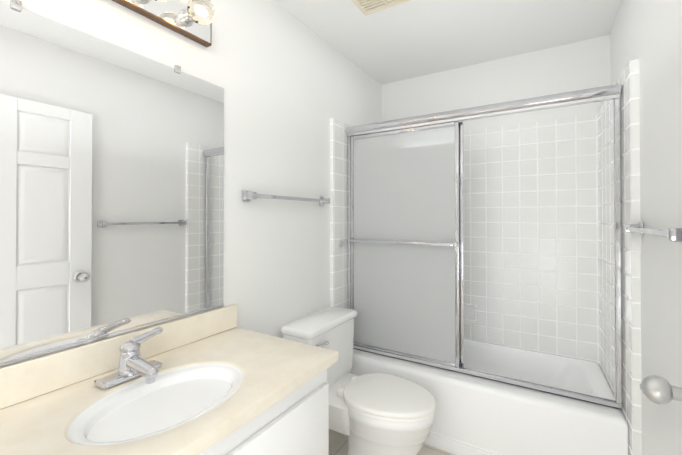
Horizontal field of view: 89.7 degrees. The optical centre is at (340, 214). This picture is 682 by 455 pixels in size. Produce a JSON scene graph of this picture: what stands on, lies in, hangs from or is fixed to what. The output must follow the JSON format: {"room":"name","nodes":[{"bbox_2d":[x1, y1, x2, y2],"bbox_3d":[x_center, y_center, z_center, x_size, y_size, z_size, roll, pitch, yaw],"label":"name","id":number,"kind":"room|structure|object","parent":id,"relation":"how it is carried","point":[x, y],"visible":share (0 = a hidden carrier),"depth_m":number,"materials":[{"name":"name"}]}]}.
{"room":"bathroom","nodes":[
{"label":"bathroom","id":0,"kind":"room"},
{"bbox_2d":[1,0,381,366],"bbox_3d":[-0.572,0.093,1.529,0.100,2.450,3.577,0,-1,31],"label":"wall","id":1,"kind":"structure","parent":0,"point":[288,82],"depth_m":1.76,"materials":[{"name":"white paint"}]},
{"bbox_2d":[0,0,223,366],"bbox_3d":[-0.865,-0.092,0.938,0.014,0.976,1.340,0,-1,31],"label":"mirror","id":2,"kind":"object","parent":1,"relation":"attached to","point":[111,184],"visible":1,"depth_m":1.09,"materials":[{"name":"grey mirror"}]},
{"bbox_2d":[112,0,214,46],"bbox_3d":[-0.770,-0.765,0.949,0.170,0.110,1.062,0,-1,31],"label":"sconce","id":3,"kind":"object","parent":1,"relation":"attached to","point":[192,20],"visible":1,"depth_m":1.27,"materials":[{"name":"silver metal"}]},
{"bbox_2d":[242,190,329,204],"bbox_3d":[-0.263,-0.089,1.882,0.058,0.052,0.682,0,-1,31],"label":"towel rail","id":4,"kind":"object","parent":1,"relation":"attached to","point":[247,195],"visible":1,"depth_m":1.74,"materials":[{"name":"silver metal"}]},
{"bbox_2d":[330,118,350,307],"bbox_3d":[0.150,0.346,2.592,0.025,1.960,0.807,0,-1,31],"label":"wall tile","id":5,"kind":"structure","parent":1,"relation":"attached to","point":[338,212],"depth_m":2.30,"materials":[{"name":"white tile"}]},
{"bbox_2d":[346,84,621,409],"bbox_3d":[0.681,0.149,2.001,1.494,1.534,0.094,0,-1,31],"label":"shower door frame","id":6,"kind":"object","parent":1,"relation":"attached to","point":[405,238],"visible":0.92,"depth_m":2.12,"materials":[{"name":"silver metal"}]},
{"bbox_2d":[329,429,454,454],"bbox_3d":[0.137,1.365,1.087,1.760,0.100,3.577,0,-1,31],"label":"floor","id":7,"kind":"structure","parent":0,"point":[338,443],"depth_m":1.95,"materials":[{"name":"tile"}]},
{"bbox_2d":[0,304,337,454],"bbox_3d":[-0.617,0.844,0.813,0.558,0.938,1.418,0,-1,31],"label":"bathroom vanity","id":8,"kind":"object","parent":7,"relation":"on","point":[217,381],"visible":1,"depth_m":1.01,"materials":[{"name":"white stone"}]},
{"bbox_2d":[281,307,435,454],"bbox_3d":[0.123,0.954,1.827,0.762,0.733,0.512,0,-1,31],"label":"toilet","id":9,"kind":"object","parent":7,"relation":"on","point":[378,414],"visible":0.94,"depth_m":1.72,"materials":[{"name":"white ceramic"}]},
{"bbox_2d":[348,339,628,454],"bbox_3d":[0.815,1.121,2.208,1.501,0.405,0.737,0,-1,31],"label":"bathtub","id":10,"kind":"object","parent":7,"relation":"on","point":[474,415],"visible":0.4,"depth_m":1.84,"materials":[{"name":"white ceramic"}]},
{"bbox_2d":[274,0,620,84],"bbox_3d":[0.137,-1.185,1.107,1.760,0.100,3.577,0,-1,31],"label":"ceiling","id":11,"kind":"structure","parent":0,"point":[409,40],"depth_m":2.08,"materials":[{"name":"white paint"}]},
{"bbox_2d":[351,0,410,15],"bbox_3d":[0.185,-1.122,1.723,0.290,0.014,0.290,0,-1,31],"label":"ceiling vent","id":12,"kind":"object","parent":11,"relation":"in","point":[367,7],"visible":0.98,"depth_m":1.82,"materials":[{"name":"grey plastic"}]},
{"bbox_2d":[382,35,609,130],"bbox_3d":[1.041,0.101,2.582,1.560,2.450,0.100,0,-1,31],"label":"wall","id":13,"kind":"structure","parent":0,"point":[579,65],"depth_m":2.43,"materials":[{"name":"white paint"}]},
{"bbox_2d":[463,114,598,363],"bbox_3d":[1.011,0.196,2.535,1.505,1.660,0.010,0,-1,31],"label":"wall tile","id":14,"kind":"structure","parent":13,"relation":"attached to","point":[531,250],"depth_m":2.34,"materials":[{"name":"white tile"}]},
{"bbox_2d":[464,303,476,323],"bbox_3d":[0.941,0.726,2.537,0.112,0.132,0.050,0,-1,31],"label":"soap dish","id":15,"kind":"object","parent":14,"relation":"attached to","point":[470,313],"visible":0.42,"depth_m":2.54,"materials":[{"name":"white ceramic"}]},
{"bbox_2d":[610,0,681,454],"bbox_3d":[0.846,0.087,0.665,0.100,2.450,3.577,0,-1,31],"label":"wall","id":16,"kind":"structure","parent":0,"point":[647,34],"depth_m":1.20,"materials":[{"name":"white paint"}]},
{"bbox_2d":[598,59,641,454],"bbox_3d":[1.445,0.330,1.806,0.065,1.980,0.802,0,-1,31],"label":"wall tile","id":17,"kind":"structure","parent":16,"relation":"attached to","point":[628,80],"depth_m":1.56,"materials":[{"name":"white tile"}]},
{"bbox_2d":[624,222,681,241],"bbox_3d":[1.051,0.053,1.157,0.058,0.052,0.682,0,-1,31],"label":"towel rail","id":18,"kind":"object","parent":16,"relation":"attached to","point":[673,234],"visible":0.98,"depth_m":1.03,"materials":[{"name":"silver metal"}]},
{"bbox_2d":[639,375,681,404],"bbox_3d":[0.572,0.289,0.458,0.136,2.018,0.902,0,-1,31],"label":"door knob","id":19,"kind":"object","parent":16,"relation":"in","point":[656,389],"depth_m":0.78,"materials":[{"name":"silver metal"}]}
]}

